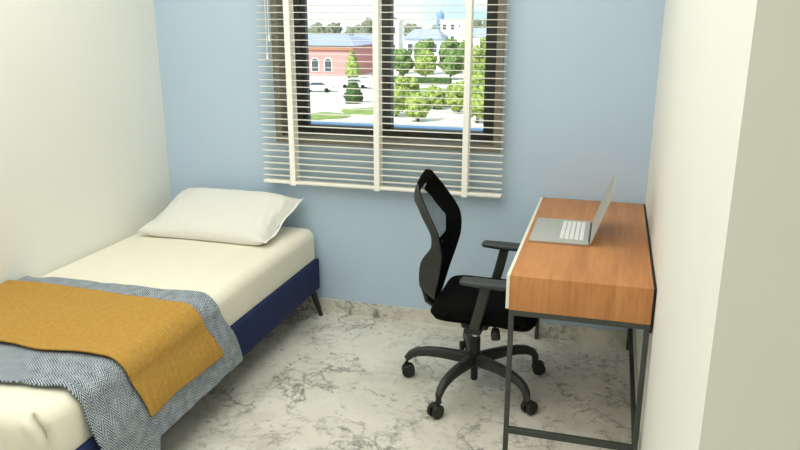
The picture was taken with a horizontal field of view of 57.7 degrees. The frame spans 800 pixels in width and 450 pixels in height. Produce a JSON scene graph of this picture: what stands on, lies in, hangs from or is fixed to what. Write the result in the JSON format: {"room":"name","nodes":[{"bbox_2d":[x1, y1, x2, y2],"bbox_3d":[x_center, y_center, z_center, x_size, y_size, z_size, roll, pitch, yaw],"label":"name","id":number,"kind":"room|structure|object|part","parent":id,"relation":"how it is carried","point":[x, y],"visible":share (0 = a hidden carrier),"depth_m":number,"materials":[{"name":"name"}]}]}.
{"room":"bedroom","nodes":[
{"label":"bedroom","id":0,"kind":"room"},
{"bbox_2d":[0,0,171,283],"bbox_3d":[-2.169,-0.131,1.501,0.200,2.620,5.430,5,17,16],"label":"wall","id":1,"kind":"structure","parent":0,"point":[84,166],"depth_m":3.38,"materials":[{"name":"white paint"}]},
{"bbox_2d":[161,308,630,449],"bbox_3d":[-0.366,1.301,1.478,3.895,0.120,5.630,5,17,16],"label":"floor","id":2,"kind":"structure","parent":0,"point":[329,381],"depth_m":3.17,"materials":[{"name":"stone"}]},
{"bbox_2d":[75,258,322,449],"bbox_3d":[-1.158,0.580,3.173,0.931,0.333,2.060,5,17,16],"label":"frame","id":3,"kind":"object","parent":2,"relation":"on","point":[257,323],"visible":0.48,"depth_m":3.46,"materials":[{"name":"blue fabric"}]},
{"bbox_2d":[0,226,314,449],"bbox_3d":[-1.171,0.356,3.142,0.906,0.231,2.055,5,17,16],"label":"mattress","id":4,"kind":"object","parent":3,"relation":"on","point":[237,277],"visible":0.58,"depth_m":3.22,"materials":[{"name":"white fabric"}]},
{"bbox_2d":[0,275,242,449],"bbox_3d":[-1.259,0.538,2.766,0.963,0.425,0.958,5,17,16],"label":"throw","id":5,"kind":"object","parent":4,"relation":"on","point":[117,417],"visible":0.42,"depth_m":2.41,"materials":[{"name":"fabric"}]},
{"bbox_2d":[0,280,223,416],"bbox_3d":[-1.246,0.443,2.758,0.963,0.251,0.565,5,17,16],"label":"throw","id":6,"kind":"object","parent":5,"relation":"on","point":[162,346],"visible":1,"depth_m":2.65,"materials":[{"name":"yellow fabric"}]},
{"bbox_2d":[137,187,303,244],"bbox_3d":[-0.931,-0.062,3.810,0.762,0.194,0.420,5,17,16],"label":"pillow","id":7,"kind":"object","parent":4,"relation":"on","point":[244,217],"visible":1,"depth_m":3.73,"materials":[{"name":"fabric"}]},
{"bbox_3d":[-0.462,0.426,3.993,0.079,0.174,0.039,-6,17,-20],"label":"leg","id":8,"kind":"part","parent":3,"relation":"part of","materials":[{"name":"black metal"}]},
{"bbox_2d":[402,169,545,418],"bbox_3d":[0.347,0.257,3.115,0.692,0.978,0.640,-14,21,-39],"label":"office chair","id":9,"kind":"object","parent":2,"relation":"on","point":[478,303],"visible":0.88,"depth_m":3.10,"materials":[{"name":"black fabric"}]},
{"bbox_3d":[0.155,0.044,3.122,0.141,0.571,0.437,5,17,16],"label":"backrest","id":10,"kind":"part","parent":9,"relation":"part of","materials":[{"name":"plastic"}]},
{"bbox_3d":[0.129,0.032,3.127,0.094,0.405,0.318,5,17,16],"label":"panel","id":11,"kind":"part","parent":9,"relation":"part of","materials":[{"name":"black fabric"}]},
{"bbox_3d":[0.167,0.601,3.288,0.311,0.106,0.042,5,17,16],"label":"leg","id":12,"kind":"part","parent":9,"relation":"part of","materials":[{"name":"plastic"}]},
{"bbox_3d":[0.237,0.654,3.104,0.042,0.106,0.311,10,19,32],"label":"leg","id":13,"kind":"part","parent":9,"relation":"part of","materials":[{"name":"plastic"}]},
{"bbox_3d":[0.326,0.566,3.407,0.042,0.106,0.311,-1,16,-2],"label":"leg","id":14,"kind":"part","parent":9,"relation":"part of","materials":[{"name":"plastic"}]},
{"bbox_3d":[0.317,0.327,2.880,0.085,0.200,0.022,5,17,16],"label":"armrest post","id":15,"kind":"part","parent":9,"relation":"part of","materials":[{"name":"plastic"}]},
{"bbox_3d":[0.342,0.232,2.845,0.219,0.029,0.070,5,17,16],"label":"armrest","id":16,"kind":"part","parent":9,"relation":"part of","materials":[{"name":"black plastic"}]},
{"bbox_3d":[0.385,0.331,3.139,0.443,0.081,0.460,5,17,16],"label":"seat","id":17,"kind":"part","parent":9,"relation":"part of","materials":[{"name":"black fabric"}]},
{"bbox_3d":[0.392,0.425,3.021,0.039,0.048,0.194,1,16,3],"label":"height lever","id":18,"kind":"part","parent":9,"relation":"part of","materials":[{"name":"black plastic"}]},
{"bbox_3d":[0.459,0.192,3.347,0.085,0.200,0.022,5,17,16],"label":"armrest post","id":19,"kind":"part","parent":9,"relation":"part of","materials":[{"name":"plastic"}]},
{"bbox_3d":[0.483,0.097,3.312,0.219,0.029,0.070,5,17,16],"label":"armrest","id":20,"kind":"part","parent":9,"relation":"part of","materials":[{"name":"black plastic"}]},
{"bbox_3d":[0.440,0.652,3.111,0.042,0.106,0.313,-12,20,-37],"label":"leg","id":21,"kind":"part","parent":9,"relation":"part of","materials":[{"name":"plastic"}]},
{"bbox_3d":[0.495,0.598,3.299,0.313,0.106,0.042,-6,17,-19],"label":"leg","id":22,"kind":"part","parent":9,"relation":"part of","materials":[{"name":"plastic"}]},
{"bbox_2d":[502,197,655,449],"bbox_3d":[0.761,0.394,3.061,0.486,0.746,1.157,5,17,16],"label":"desk","id":23,"kind":"object","parent":2,"relation":"on","point":[609,281],"visible":0.83,"depth_m":2.54,"materials":[{"name":"brown wood"}]},
{"bbox_3d":[0.389,0.599,2.618,0.018,0.598,0.018,5,17,16],"label":"leg","id":24,"kind":"part","parent":23,"relation":"part of","materials":[{"name":"metal"}]},
{"bbox_3d":[0.533,0.077,3.038,0.012,0.123,1.157,5,17,16],"label":"drawer","id":25,"kind":"part","parent":23,"relation":"part of","materials":[{"name":"white laminate"}]},
{"bbox_3d":[0.703,0.299,3.657,0.018,0.598,0.018,5,17,16],"label":"leg","id":26,"kind":"part","parent":23,"relation":"part of","materials":[{"name":"metal"}]},
{"bbox_2d":[529,174,614,245],"bbox_3d":[0.701,-0.073,2.936,0.309,0.221,0.333,5,17,16],"label":"laptop","id":27,"kind":"object","parent":23,"relation":"on","point":[545,230],"visible":1,"depth_m":2.92,"materials":[{"name":"silver metal"}]},
{"bbox_3d":[0.812,-0.069,2.903,0.078,0.212,0.333,5,17,16],"label":"screen lid","id":28,"kind":"part","parent":27,"relation":"part of","materials":[{"name":"silver metal"}]},
{"bbox_3d":[0.605,0.319,2.471,0.468,0.020,0.018,5,17,16],"label":"rail","id":29,"kind":"part","parent":23,"relation":"part of","materials":[{"name":"metal"}]},
{"bbox_3d":[1.135,0.334,3.537,0.018,0.598,0.018,5,17,16],"label":"leg","id":30,"kind":"part","parent":23,"relation":"part of","materials":[{"name":"metal"}]},
{"bbox_3d":[0.821,0.634,2.497,0.018,0.598,0.018,5,17,16],"label":"leg","id":31,"kind":"part","parent":23,"relation":"part of","materials":[{"name":"metal"}]},
{"bbox_3d":[0.991,0.129,2.916,0.006,0.158,1.155,5,17,16],"label":"panel","id":32,"kind":"part","parent":23,"relation":"part of","materials":[{"name":"black metal"}]},
{"bbox_2d":[154,0,664,331],"bbox_3d":[0.391,-0.738,3.603,3.895,2.620,0.200,5,17,16],"label":"wall","id":33,"kind":"structure","parent":0,"point":[579,92],"depth_m":3.75,"materials":[{"name":"blue paint"}]},
{"bbox_2d":[270,0,505,152],"bbox_3d":[-0.040,-1.078,3.673,1.232,1.325,0.330,5,17,16],"label":"window","id":34,"kind":"structure","parent":33,"relation":"in","point":[492,41],"depth_m":3.74,"materials":[{"name":"wood"}]},
{"bbox_3d":[-0.300,-1.087,3.747,0.447,1.150,0.035,5,17,16],"label":"sash","id":35,"kind":"part","parent":34,"relation":"part of","materials":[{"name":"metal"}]},
{"bbox_2d":[255,0,509,197],"bbox_3d":[-0.114,-0.935,3.517,1.273,1.574,0.074,5,17,16],"label":"blind","id":36,"kind":"object","parent":34,"relation":"attached to","point":[288,14],"visible":1,"depth_m":3.61,"materials":[{"name":"white plastic"}]},
{"bbox_3d":[-0.112,-0.194,3.738,1.273,0.016,0.050,5,17,16],"label":"rail","id":37,"kind":"part","parent":36,"relation":"part of","materials":[{"name":"white plastic"}]},
{"bbox_2d":[298,296,626,346],"bbox_3d":[-0.076,0.476,3.982,2.582,0.077,0.008,5,17,16],"label":"baseboard","id":38,"kind":"structure","parent":33,"relation":"attached to","point":[558,331],"depth_m":3.91,"materials":[{"name":"stone"}]},
{"bbox_2d":[633,0,799,449],"bbox_3d":[1.371,-0.291,2.055,1.113,2.620,2.347,5,17,16],"label":"wall","id":39,"kind":"structure","parent":0,"point":[722,205],"depth_m":1.20,"materials":[{"name":"white paint"}]},
{"label":"outside","id":40,"kind":"structure","parent":0,"visible":0},
{"bbox_2d":[310,33,483,126],"bbox_3d":[15.251,-54.409,225.465,340.000,0.500,386.470,5,17,16],"label":"ground","id":41,"kind":"structure","parent":40,"point":[438,72],"depth_m":84.85,"materials":[{"name":"grey concrete"}]},
{"bbox_2d":[310,81,334,91],"bbox_3d":[-11.121,-18.844,98.723,4.200,1.445,1.790,1,16,5],"label":"parked car","id":42,"kind":"object","parent":41,"relation":"on","point":[313,83],"visible":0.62,"depth_m":97.83,"materials":[{"name":"white metal"}]},
{"bbox_3d":[-11.046,-19.262,98.595,2.350,0.370,1.790,1,16,5],"label":"glass","id":43,"kind":"part","parent":42,"relation":"part of","materials":[{"name":"black glass"}]},
{"bbox_2d":[308,22,342,32],"bbox_3d":[-26.710,-66.562,253.914,12.809,8.360,12.300,5,17,16],"label":"tree","id":44,"kind":"object","parent":41,"relation":"on","point":[312,29],"visible":0.44,"depth_m":251.16,"materials":[{"name":"green plant"}]},
{"bbox_2d":[311,112,350,119],"bbox_3d":[-7.664,-11.234,74.837,5.038,0.080,5.522,5,17,16],"label":"lawn","id":45,"kind":"structure","parent":41,"relation":"on","point":[313,116],"depth_m":74.19,"materials":[{"name":"green plant"}]},
{"bbox_2d":[308,34,372,75],"bbox_3d":[-14.394,-31.061,131.411,18.700,6.800,15.600,5,17,16],"label":"brick building","id":46,"kind":"structure","parent":41,"relation":"on","point":[326,54],"depth_m":124.58,"materials":[{"name":"red brick"}]},
{"bbox_3d":[-14.611,-27.549,124.746,1.200,2.150,0.050,5,17,16],"label":"pane","id":47,"kind":"part","parent":46,"relation":"part of","materials":[{"name":"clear glass"}]},
{"bbox_3d":[-12.306,-27.364,124.103,1.200,2.150,0.050,5,17,16],"label":"pane","id":48,"kind":"part","parent":46,"relation":"part of","materials":[{"name":"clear glass"}]},
{"bbox_2d":[345,51,359,77],"bbox_3d":[-7.879,-26.297,119.376,2.732,4.685,2.730,5,17,16],"label":"conifer","id":49,"kind":"object","parent":41,"relation":"on","point":[349,73],"visible":0.85,"depth_m":118.70,"materials":[{"name":"green plant"}]},
{"bbox_2d":[343,79,363,103],"bbox_3d":[-5.505,-15.669,86.055,2.616,3.251,2.723,5,17,16],"label":"conifer","id":50,"kind":"object","parent":41,"relation":"on","point":[354,84],"visible":0.8,"depth_m":85.31,"materials":[{"name":"green plant"}]},
{"bbox_2d":[339,78,370,88],"bbox_3d":[-6.374,-20.194,103.401,4.200,1.445,1.790,3,16,10],"label":"parked car","id":51,"kind":"object","parent":41,"relation":"on","point":[344,84],"visible":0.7,"depth_m":102.57,"materials":[{"name":"white metal"}]},
{"bbox_2d":[341,107,372,114],"bbox_3d":[-3.679,-12.347,78.695,5.306,0.080,5.707,-3,16,-10],"label":"lawn","id":52,"kind":"structure","parent":41,"relation":"on","point":[346,111],"depth_m":78.03,"materials":[{"name":"green plant"}]},
{"bbox_2d":[344,17,371,34],"bbox_3d":[-13.762,-64.958,245.591,12.211,10.472,11.864,5,17,16],"label":"tree","id":53,"kind":"object","parent":41,"relation":"on","point":[366,22],"visible":0.3,"depth_m":241.42,"materials":[{"name":"green plant"}]},
{"bbox_2d":[353,34,372,39],"bbox_3d":[-5.028,-34.590,144.360,8.500,6.400,9.000,5,17,16],"label":"annex building","id":54,"kind":"structure","parent":41,"relation":"on","point":[366,36],"depth_m":143.00,"materials":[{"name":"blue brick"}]},
{"bbox_2d":[394,20,403,74],"bbox_3d":[-0.889,-31.087,126.995,2.500,9.300,2.800,5,17,16],"label":"tower","id":55,"kind":"structure","parent":41,"relation":"on","point":[398,36],"depth_m":125.52,"materials":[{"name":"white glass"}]},
{"bbox_2d":[394,85,410,116],"bbox_3d":[-0.331,-12.889,74.243,3.155,3.591,3.372,-3,16,-10],"label":"tree","id":56,"kind":"object","parent":41,"relation":"on","point":[398,92],"visible":0.49,"depth_m":73.20,"materials":[{"name":"green plant"}]},
{"bbox_2d":[394,47,414,75],"bbox_3d":[0.451,-26.594,119.010,4.430,5.095,4.511,5,17,16],"label":"tree","id":57,"kind":"object","parent":41,"relation":"on","point":[397,51],"visible":0.84,"depth_m":117.66,"materials":[{"name":"green plant"}]},
{"bbox_2d":[394,74,419,93],"bbox_3d":[0.837,-15.443,82.995,2.999,3.643,3.050,5,17,16],"label":"tree","id":58,"kind":"object","parent":41,"relation":"on","point":[398,79],"visible":0.48,"depth_m":81.98,"materials":[{"name":"green plant"}]},
{"bbox_2d":[403,23,421,35],"bbox_3d":[4.857,-66.263,252.111,8.080,7.499,7.732,5,17,16],"label":"tree","id":59,"kind":"object","parent":41,"relation":"on","point":[407,30],"visible":0.22,"depth_m":250.85,"materials":[{"name":"green plant"}]},
{"bbox_2d":[403,92,431,121],"bbox_3d":[1.710,-11.569,71.006,2.755,2.848,2.797,5,17,16],"label":"tree","id":60,"kind":"object","parent":41,"relation":"on","point":[418,94],"visible":0.91,"depth_m":70.19,"materials":[{"name":"green plant"}]},
{"bbox_2d":[394,76,451,84],"bbox_3d":[2.592,-21.924,110.216,10.500,1.000,1.500,5,17,16],"label":"hedge","id":61,"kind":"object","parent":41,"relation":"on","point":[433,80],"visible":0.33,"depth_m":108.87,"materials":[{"name":"green plant"}]},
{"bbox_2d":[413,38,434,58],"bbox_3d":[4.143,-29.464,126.790,3.890,6.295,4.374,5,17,16],"label":"tree","id":62,"kind":"object","parent":41,"relation":"on","point":[419,44],"visible":0.44,"depth_m":125.43,"materials":[{"name":"green plant"}]},
{"bbox_2d":[414,49,437,75],"bbox_3d":[4.163,-25.957,117.018,4.156,4.976,4.220,5,17,16],"label":"tree","id":63,"kind":"object","parent":41,"relation":"on","point":[432,66],"visible":0.94,"depth_m":115.92,"materials":[{"name":"green plant"}]},
{"bbox_2d":[403,29,449,57],"bbox_3d":[6.525,-45.114,180.100,10.000,6.800,9.000,5,17,16],"label":"house","id":64,"kind":"structure","parent":41,"relation":"on","point":[412,36],"depth_m":177.06,"materials":[{"name":"white concrete"}]},
{"bbox_2d":[419,88,446,94],"bbox_3d":[4.117,-18.123,98.705,8.542,0.080,9.863,5,17,16],"label":"lawn","id":65,"kind":"structure","parent":41,"relation":"on","point":[442,89],"depth_m":101.23,"materials":[{"name":"green plant"}]},
{"bbox_2d":[422,84,445,108],"bbox_3d":[3.790,-14.224,80.393,2.881,2.744,2.801,5,17,16],"label":"tree","id":66,"kind":"object","parent":41,"relation":"on","point":[433,93],"visible":0.62,"depth_m":79.55,"materials":[{"name":"green plant"}]},
{"bbox_2d":[431,23,440,30],"bbox_3d":[14.580,-68.445,259.737,8.395,8.185,8.636,5,17,16],"label":"tree","id":67,"kind":"object","parent":41,"relation":"on","point":[434,25],"visible":0.06,"depth_m":256.49,"materials":[{"name":"green plant"}]},
{"bbox_2d":[436,10,443,28],"bbox_3d":[12.678,-61.937,229.744,2.600,11.608,2.600,5,17,16],"label":"water tower","id":68,"kind":"structure","parent":41,"relation":"on","point":[438,15],"depth_m":227.85,"materials":[{"name":"metal"}]},
{"bbox_3d":[12.678,-65.880,228.606,2.600,3.400,2.600,5,17,16],"label":"tank","id":69,"kind":"part","parent":68,"relation":"part of","materials":[{"name":"metal"}]},
{"bbox_2d":[438,37,459,73],"bbox_3d":[8.589,-29.782,127.543,3.903,6.490,3.746,5,17,16],"label":"tree","id":70,"kind":"object","parent":41,"relation":"on","point":[444,44],"visible":0.38,"depth_m":126.40,"materials":[{"name":"green plant"}]},
{"bbox_2d":[438,49,462,76],"bbox_3d":[8.116,-25.969,116.859,3.960,5.087,3.609,5,17,16],"label":"tree","id":71,"kind":"object","parent":41,"relation":"on","point":[451,56],"visible":0.91,"depth_m":115.83,"materials":[{"name":"green plant"}]},
{"bbox_2d":[440,20,464,39],"bbox_3d":[14.265,-48.291,187.139,6.600,9.000,7.400,5,17,16],"label":"block","id":72,"kind":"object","parent":41,"relation":"on","point":[447,26],"visible":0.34,"depth_m":183.35,"materials":[{"name":"white paint"}]},
{"bbox_2d":[444,81,463,113],"bbox_3d":[6.165,-13.626,76.603,3.088,3.698,2.827,13,20,37],"label":"tree","id":73,"kind":"object","parent":41,"relation":"on","point":[450,87],"visible":0.59,"depth_m":76.04,"materials":[{"name":"green plant"}]},
{"bbox_2d":[457,39,464,69],"bbox_3d":[11.384,-28.814,124.776,3.976,6.164,3.964,5,17,16],"label":"tree","id":74,"kind":"object","parent":41,"relation":"on","point":[461,50],"visible":0.25,"depth_m":123.79,"materials":[{"name":"green plant"}]},
{"bbox_2d":[457,18,464,45],"bbox_3d":[13.525,-40.023,157.775,2.700,9.400,2.700,5,17,16],"label":"steeple","id":75,"kind":"object","parent":41,"relation":"on","point":[461,30],"visible":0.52,"depth_m":156.56,"materials":[{"name":"white"}]},
{"bbox_2d":[461,71,484,122],"bbox_3d":[7.483,-12.199,69.507,3.614,4.891,3.676,5,17,16],"label":"tree","id":76,"kind":"object","parent":41,"relation":"on","point":[476,80],"visible":0.4,"depth_m":68.51,"materials":[{"name":"green plant"}]},
{"bbox_2d":[464,44,485,74],"bbox_3d":[12.252,-26.183,116.607,4.131,5.639,4.495,5,17,16],"label":"tree","id":77,"kind":"object","parent":41,"relation":"on","point":[476,52],"visible":0.59,"depth_m":115.13,"materials":[{"name":"green plant"}]},
{"bbox_2d":[473,20,481,26],"bbox_3d":[21.864,-62.351,235.597,10.485,9.142,10.281,5,17,16],"label":"tree","id":78,"kind":"object","parent":41,"relation":"on","point":[477,23],"visible":0.03,"depth_m":233.19,"materials":[{"name":"green plant"}]},
{"bbox_2d":[473,28,485,47],"bbox_3d":[18.496,-42.320,169.699,6.500,7.200,7.000,5,17,16],"label":"building","id":79,"kind":"structure","parent":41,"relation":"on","point":[475,30],"depth_m":166.90,"materials":[{"name":"white concrete"}]},
{"bbox_2d":[480,37,485,52],"bbox_3d":[15.755,-29.237,125.603,4.361,6.517,4.819,5,17,16],"label":"tree","id":80,"kind":"object","parent":41,"relation":"on","point":[482,44],"visible":0.08,"depth_m":124.64,"materials":[{"name":"green plant"}]},
{"bbox_2d":[481,18,486,26],"bbox_3d":[30.317,-60.471,229.427,9.922,9.610,9.683,5,17,16],"label":"tree","id":81,"kind":"object","parent":41,"relation":"on","point":[484,24],"visible":0.02,"depth_m":228.60,"materials":[{"name":"green plant"}]}
]}

